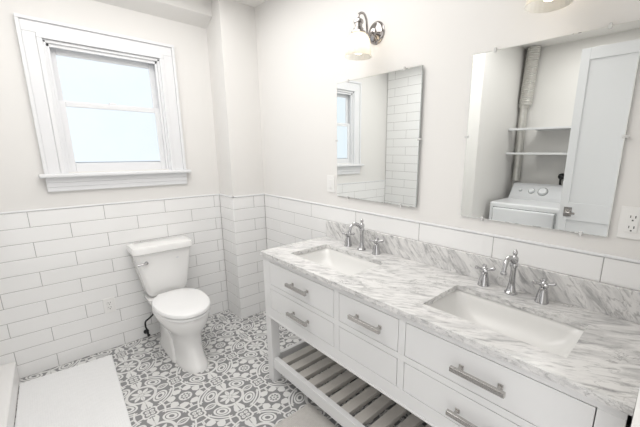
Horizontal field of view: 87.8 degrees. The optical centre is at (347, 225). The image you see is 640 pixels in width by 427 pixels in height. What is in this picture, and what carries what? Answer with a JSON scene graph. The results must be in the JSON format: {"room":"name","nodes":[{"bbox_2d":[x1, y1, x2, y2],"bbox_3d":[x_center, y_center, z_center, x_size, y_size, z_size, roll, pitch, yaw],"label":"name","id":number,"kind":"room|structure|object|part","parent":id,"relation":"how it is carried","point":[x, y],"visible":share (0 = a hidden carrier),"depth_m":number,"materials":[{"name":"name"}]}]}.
{"room":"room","nodes":[
{"label":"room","id":0,"kind":"room"},
{"bbox_2d":[0,0,228,365],"bbox_3d":[-1.769,-0.369,2.508,2.340,2.680,0.118,-12,17,-43],"label":"wall","id":1,"kind":"structure","parent":0,"point":[21,187],"depth_m":2.32,"materials":[{"name":"white paint"}]},
{"bbox_2d":[13,13,190,191],"bbox_3d":[-1.710,-0.816,2.424,0.947,1.072,0.175,-12,17,-43],"label":"window","id":2,"kind":"structure","parent":1,"relation":"in","point":[94,109],"depth_m":2.37,"materials":[{"name":"white paint"}]},
{"bbox_3d":[-1.742,-1.034,2.411,0.634,0.371,0.028,-12,17,-43],"label":"sash","id":3,"kind":"part","parent":2,"relation":"part of","materials":[{"name":"white paint"}]},
{"bbox_3d":[-1.743,-1.029,2.412,0.554,0.310,0.005,-12,17,-43],"label":"pane","id":4,"kind":"part","parent":2,"relation":"part of","materials":[{"name":"glass"}]},
{"bbox_3d":[-1.721,-0.644,2.473,0.634,0.478,0.030,-12,17,-43],"label":"sash","id":5,"kind":"part","parent":2,"relation":"part of","materials":[{"name":"white paint"}]},
{"bbox_3d":[-1.721,-0.668,2.469,0.554,0.380,0.005,-12,17,-43],"label":"pane","id":6,"kind":"part","parent":2,"relation":"part of","materials":[{"name":"glass"}]},
{"bbox_2d":[0,194,218,213],"bbox_3d":[-1.771,-0.159,2.470,1.653,0.012,0.014,-12,17,-43],"label":"trim","id":7,"kind":"structure","parent":1,"relation":"attached to","point":[208,194],"depth_m":2.42,"materials":[{"name":"white paint"}]},
{"bbox_2d":[0,195,227,378],"bbox_3d":[-1.773,0.402,2.594,1.648,1.134,0.004,-12,17,-43],"label":"wall tile","id":8,"kind":"structure","parent":1,"relation":"attached to","point":[15,221],"depth_m":2.44,"materials":[{"name":"white tile"}]},
{"bbox_2d":[102,297,115,313],"bbox_3d":[-1.845,0.620,2.564,0.076,0.118,0.009,-12,17,-43],"label":"wall outlet","id":9,"kind":"object","parent":8,"relation":"attached to","point":[109,305],"visible":1,"depth_m":2.56,"materials":[{"name":"white plastic"}]},
{"bbox_2d":[107,301,112,309],"bbox_3d":[-1.843,0.620,2.562,0.032,0.064,0.003,-12,17,-43],"label":"receptacle","id":10,"kind":"object","parent":9,"relation":"attached to","point":[109,303],"depth_m":2.56,"materials":[{"name":"white plastic"}]},
{"bbox_2d":[144,313,153,336],"bbox_3d":[-1.645,0.727,2.731,0.090,0.385,0.085,-12,17,-43],"label":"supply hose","id":11,"kind":"object","parent":8,"relation":"attached to","point":[146,331],"visible":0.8,"depth_m":2.73,"materials":[{"name":"black rubber"}]},
{"bbox_2d":[93,0,211,28],"bbox_3d":[-1.723,-1.570,2.115,1.659,0.165,0.128,-12,17,-43],"label":"trim","id":12,"kind":"structure","parent":1,"relation":"attached to","point":[198,13],"depth_m":2.49,"materials":[{"name":"white paint"}]},
{"bbox_2d":[14,309,426,426],"bbox_3d":[-0.944,1.264,1.469,3.050,0.050,3.240,-12,17,-43],"label":"floor","id":13,"kind":"structure","parent":0,"point":[236,389],"depth_m":2.23,"materials":[{"name":"tile"}]},
{"bbox_2d":[0,362,19,426],"bbox_3d":[-1.865,1.102,1.738,0.166,0.142,1.289,-11,17,-42],"label":"shower base","id":14,"kind":"object","parent":13,"relation":"on","point":[9,375],"visible":1,"depth_m":1.98,"materials":[{"name":"plastic"}]},
{"bbox_2d":[15,355,131,426],"bbox_3d":[-1.576,1.131,1.908,0.507,0.011,1.278,-11,17,-40],"label":"bath mat","id":15,"kind":"object","parent":13,"relation":"on","point":[88,394],"visible":1,"depth_m":2.07,"materials":[{"name":"white fabric"}]},
{"bbox_2d":[127,236,210,372],"bbox_3d":[-1.305,0.577,2.532,0.428,0.826,0.775,-12,17,-43],"label":"toilet","id":16,"kind":"object","parent":13,"relation":"on","point":[161,265],"visible":1,"depth_m":2.49,"materials":[{"name":"white ceramic"}]},
{"bbox_3d":[-1.493,0.159,2.639,0.428,0.058,0.230,-12,17,-43],"label":"tank lid","id":17,"kind":"part","parent":16,"relation":"part of","materials":[{"name":"white ceramic"}]},
{"bbox_3d":[-1.497,0.359,2.687,0.402,0.358,0.198,-12,17,-43],"label":"tank","id":18,"kind":"part","parent":16,"relation":"part of","materials":[{"name":"white ceramic"}]},
{"bbox_3d":[-1.218,0.569,2.438,0.358,0.036,0.524,-12,17,-43],"label":"seat lid","id":19,"kind":"part","parent":16,"relation":"part of","materials":[{"name":"white plastic"}]},
{"bbox_3d":[-1.215,0.601,2.441,0.352,0.022,0.506,-12,17,-43],"label":"seat","id":20,"kind":"part","parent":16,"relation":"part of","materials":[{"name":"white plastic"}]},
{"bbox_2d":[273,403,335,426],"bbox_3d":[-0.126,1.216,1.552,0.555,0.010,0.894,-12,17,-43],"label":"rug","id":21,"kind":"object","parent":13,"relation":"on","point":[308,415],"visible":1,"depth_m":1.92,"materials":[{"name":"beige fabric"}]},
{"bbox_2d":[263,256,630,426],"bbox_3d":[0.254,0.728,1.724,0.560,0.894,1.796,-12,17,-43],"label":"vanity cabinet","id":22,"kind":"object","parent":13,"relation":"on","point":[442,380],"visible":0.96,"depth_m":1.42,"materials":[{"name":"white paint"}]},
{"bbox_3d":[-0.501,0.824,2.236,0.060,0.478,0.060,-12,17,-43],"label":"leg","id":23,"kind":"part","parent":22,"relation":"part of","materials":[{"name":"white paint"}]},
{"bbox_3d":[-0.339,0.883,2.416,0.400,0.076,0.028,-12,17,-43],"label":"shelf rail","id":24,"kind":"part","parent":22,"relation":"part of","materials":[{"name":"white paint"}]},
{"bbox_3d":[-0.281,0.351,1.826,0.041,0.018,0.188,-12,17,-43],"label":"handle","id":25,"kind":"part","parent":22,"relation":"part of","materials":[{"name":"silver metal"}]},
{"bbox_3d":[-0.281,0.526,1.865,0.041,0.018,0.188,-12,17,-43],"label":"handle","id":26,"kind":"part","parent":22,"relation":"part of","materials":[{"name":"silver metal"}]},
{"bbox_3d":[-0.273,0.344,1.859,0.020,0.145,0.596,-12,17,-43],"label":"drawer","id":27,"kind":"part","parent":22,"relation":"part of","materials":[{"name":"white paint"}]},
{"bbox_3d":[-0.273,0.510,1.896,0.020,0.129,0.596,-12,17,-43],"label":"drawer","id":28,"kind":"part","parent":22,"relation":"part of","materials":[{"name":"white paint"}]},
{"bbox_3d":[0.097,1.057,1.644,0.032,0.076,1.676,-12,17,-43],"label":"shelf rail","id":29,"kind":"part","parent":22,"relation":"part of","materials":[{"name":"white paint"}]},
{"bbox_3d":[0.077,0.432,1.465,0.041,0.018,0.188,-12,17,-43],"label":"handle","id":30,"kind":"part","parent":22,"relation":"part of","materials":[{"name":"silver metal"}]},
{"bbox_3d":[0.087,0.593,1.532,0.020,0.129,0.356,-12,17,-43],"label":"drawer","id":31,"kind":"part","parent":22,"relation":"part of","materials":[{"name":"white paint"}]},
{"bbox_3d":[0.088,0.426,1.495,0.020,0.145,0.356,-12,17,-43],"label":"drawer","id":32,"kind":"part","parent":22,"relation":"part of","materials":[{"name":"white paint"}]},
{"bbox_2d":[260,236,639,416],"bbox_3d":[0.277,0.276,1.641,0.562,0.024,1.808,-12,17,-43],"label":"countertop","id":33,"kind":"structure","parent":22,"relation":"on","point":[603,366],"depth_m":1.25,"materials":[{"name":"stone"}]},
{"bbox_2d":[297,248,378,275],"bbox_3d":[-0.071,0.286,1.974,0.323,0.142,0.561,-12,17,-43],"label":"sink","id":34,"kind":"object","parent":33,"relation":"in","point":[349,265],"visible":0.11,"depth_m":2.12,"materials":[{"name":"ceramic"}]},
{"bbox_2d":[342,219,383,254],"bbox_3d":[0.058,0.063,2.068,0.164,0.203,0.331,-12,17,-43],"label":"faucet","id":35,"kind":"object","parent":33,"relation":"on","point":[376,249],"visible":1,"depth_m":2.07,"materials":[{"name":"silver metal"}]},
{"bbox_3d":[0.001,0.103,2.198,0.054,0.068,0.054,-12,17,-43],"label":"handle","id":36,"kind":"part","parent":35,"relation":"part of","materials":[{"name":"silver metal"}]},
{"bbox_3d":[0.053,0.064,2.063,0.150,0.203,0.054,-12,17,-43],"label":"spout","id":37,"kind":"part","parent":35,"relation":"part of","materials":[{"name":"silver metal"}]},
{"bbox_3d":[0.173,0.143,2.024,0.054,0.068,0.054,-12,17,-43],"label":"handle","id":38,"kind":"part","parent":35,"relation":"part of","materials":[{"name":"silver metal"}]},
{"bbox_3d":[0.173,0.093,2.013,0.069,0.038,0.069,-6,14,-26],"label":"cross handle","id":39,"kind":"part","parent":35,"relation":"part of","materials":[{"name":"silver metal"}]},
{"bbox_2d":[429,290,584,357],"bbox_3d":[0.592,0.436,1.308,0.324,0.142,0.549,-12,17,-43],"label":"sink","id":40,"kind":"object","parent":33,"relation":"in","point":[556,337],"visible":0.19,"depth_m":1.38,"materials":[{"name":"ceramic"}]},
{"bbox_2d":[474,249,556,304],"bbox_3d":[0.695,0.209,1.425,0.164,0.203,0.331,-12,17,-43],"label":"faucet","id":41,"kind":"object","parent":33,"relation":"on","point":[541,297],"visible":1,"depth_m":1.43,"materials":[{"name":"silver metal"}]},
{"bbox_3d":[0.638,0.249,1.554,0.054,0.068,0.054,-12,17,-43],"label":"handle","id":42,"kind":"part","parent":41,"relation":"part of","materials":[{"name":"silver metal"}]},
{"bbox_3d":[0.638,0.199,1.543,0.069,0.038,0.069,-6,14,-26],"label":"cross handle","id":43,"kind":"part","parent":41,"relation":"part of","materials":[{"name":"silver metal"}]},
{"bbox_3d":[0.690,0.210,1.420,0.150,0.203,0.054,-12,17,-43],"label":"spout","id":44,"kind":"part","parent":41,"relation":"part of","materials":[{"name":"silver metal"}]},
{"bbox_3d":[0.810,0.288,1.380,0.054,0.068,0.054,-12,17,-43],"label":"handle","id":45,"kind":"part","parent":41,"relation":"part of","materials":[{"name":"silver metal"}]},
{"bbox_3d":[0.810,0.239,1.369,0.069,0.038,0.069,-6,14,-26],"label":"cross handle","id":46,"kind":"part","parent":41,"relation":"part of","materials":[{"name":"silver metal"}]},
{"bbox_3d":[0.432,0.689,1.145,0.041,0.018,0.188,-12,17,-43],"label":"handle","id":47,"kind":"part","parent":22,"relation":"part of","materials":[{"name":"silver metal"}]},
{"bbox_3d":[0.453,0.676,1.163,0.020,0.129,0.619,-12,17,-43],"label":"drawer","id":48,"kind":"part","parent":22,"relation":"part of","materials":[{"name":"white paint"}]},
{"bbox_3d":[0.432,0.514,1.106,0.041,0.018,0.188,-12,17,-43],"label":"handle","id":49,"kind":"part","parent":22,"relation":"part of","materials":[{"name":"silver metal"}]},
{"bbox_3d":[0.454,0.509,1.125,0.020,0.145,0.619,-12,17,-43],"label":"drawer","id":50,"kind":"part","parent":22,"relation":"part of","materials":[{"name":"white paint"}]},
{"bbox_2d":[206,0,266,317],"bbox_3d":[-0.973,-0.476,3.000,0.309,2.680,0.276,-12,17,-43],"label":"wall","id":51,"kind":"structure","parent":0,"point":[231,29],"depth_m":2.77,"materials":[{"name":"white paint"}]},
{"bbox_2d":[219,194,263,197],"bbox_3d":[-0.972,-0.282,3.034,0.311,0.012,0.274,-12,17,-43],"label":"trim","id":52,"kind":"structure","parent":51,"relation":"on","point":[219,194],"depth_m":2.92,"materials":[{"name":"white paint"}]},
{"bbox_2d":[220,195,266,318],"bbox_3d":[-0.975,0.279,3.160,0.303,1.134,0.269,-12,17,-43],"label":"tile","id":53,"kind":"structure","parent":51,"relation":"attached to","point":[257,212],"depth_m":3.05,"materials":[{"name":"white tile"}]},
{"bbox_2d":[207,0,265,6],"bbox_3d":[-0.935,-1.401,0.875,3.050,0.050,3.240,-12,17,-43],"label":"ceiling","id":54,"kind":"structure","parent":0,"point":[254,3],"depth_m":2.63,"materials":[{"name":"white paint"}]},
{"bbox_2d":[255,0,639,419],"bbox_3d":[0.161,-0.279,2.134,0.098,2.680,3.128,-12,17,-43],"label":"wall","id":55,"kind":"structure","parent":0,"point":[301,44],"depth_m":1.77,"materials":[{"name":"white paint"}]},
{"bbox_2d":[327,175,334,192],"bbox_3d":[-0.123,-0.294,2.360,0.010,0.120,0.080,-12,17,-43],"label":"light switch","id":56,"kind":"object","parent":55,"relation":"attached to","point":[330,178],"visible":1,"depth_m":2.35,"materials":[{"name":"white plastic"}]},
{"bbox_2d":[345,11,384,60],"bbox_3d":[0.083,-1.041,1.819,0.224,0.231,0.150,-12,17,-43],"label":"wall sconce","id":57,"kind":"object","parent":55,"relation":"attached to","point":[358,48],"visible":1,"depth_m":1.78,"materials":[{"name":"white glass"}]},
{"bbox_2d":[351,17,365,32],"bbox_3d":[0.057,-1.074,1.786,0.080,0.078,0.080,-12,17,-43],"label":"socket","id":58,"kind":"object","parent":57,"relation":"attached to","point":[358,22],"depth_m":1.77,"materials":[{"name":"silver metal"}]},
{"bbox_3d":[0.056,-0.980,1.807,0.150,0.118,0.150,-12,17,-43],"label":"lamp shade","id":59,"kind":"part","parent":57,"relation":"part of","materials":[{"name":"white glass"}]},
{"bbox_3d":[0.102,-1.090,1.827,0.141,0.140,0.020,-12,17,-43],"label":"arm","id":60,"kind":"part","parent":57,"relation":"part of","materials":[{"name":"silver metal"}]},
{"bbox_2d":[335,65,423,206],"bbox_3d":[0.153,-0.511,2.006,0.014,0.757,0.685,-11,17,-42],"label":"wall mirror","id":61,"kind":"object","parent":55,"relation":"attached to","point":[379,116],"visible":1,"depth_m":1.96,"materials":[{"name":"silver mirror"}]},
{"bbox_2d":[264,195,639,426],"bbox_3d":[0.170,0.492,2.221,0.004,1.134,2.704,-12,17,-43],"label":"wall tile","id":62,"kind":"structure","parent":55,"relation":"attached to","point":[620,273],"depth_m":1.75,"materials":[{"name":"white tile"}]},
{"bbox_2d":[264,194,639,263],"bbox_3d":[0.172,-0.069,2.097,0.013,0.012,2.707,-12,17,-43],"label":"trim","id":63,"kind":"structure","parent":55,"relation":"attached to","point":[371,213],"depth_m":1.57,"materials":[{"name":"white paint"}]},
{"bbox_2d":[326,220,639,323],"bbox_3d":[0.472,0.166,1.809,0.020,0.118,1.808,-12,17,-43],"label":"backsplash","id":64,"kind":"structure","parent":55,"relation":"attached to","point":[623,303],"depth_m":1.50,"materials":[{"name":"stone"}]},
{"bbox_2d":[525,0,573,12],"bbox_3d":[0.731,-0.893,1.165,0.224,0.231,0.150,-12,17,-43],"label":"wall sconce","id":65,"kind":"object","parent":55,"relation":"attached to","point":[532,6],"visible":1,"depth_m":1.22,"materials":[{"name":"white glass"}]},
{"bbox_2d":[461,20,639,236],"bbox_3d":[0.777,-0.365,1.383,0.014,0.767,0.616,-12,17,-43],"label":"wall mirror","id":66,"kind":"object","parent":55,"relation":"attached to","point":[548,119],"visible":1,"depth_m":1.33,"materials":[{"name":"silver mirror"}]},
{"bbox_2d":[616,206,639,239],"bbox_3d":[1.030,-0.007,1.201,0.009,0.118,0.076,-12,17,-43],"label":"wall outlet","id":67,"kind":"object","parent":55,"relation":"attached to","point":[629,221],"visible":1,"depth_m":1.20,"materials":[{"name":"white plastic"}]},
{"bbox_2d":[624,213,639,232],"bbox_3d":[1.028,-0.006,1.199,0.003,0.068,0.034,-12,17,-43],"label":"receptacle","id":68,"kind":"object","parent":67,"relation":"attached to","point":[631,220],"depth_m":1.20,"materials":[{"name":"white plastic"}]},
{"bbox_2d":[631,388,639,426],"bbox_3d":[0.134,0.176,0.092,2.857,2.680,0.130,-12,17,-43],"label":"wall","id":69,"kind":"structure","parent":0,"point":[636,417],"depth_m":0.73,"materials":[{"name":"white paint"}]}
]}

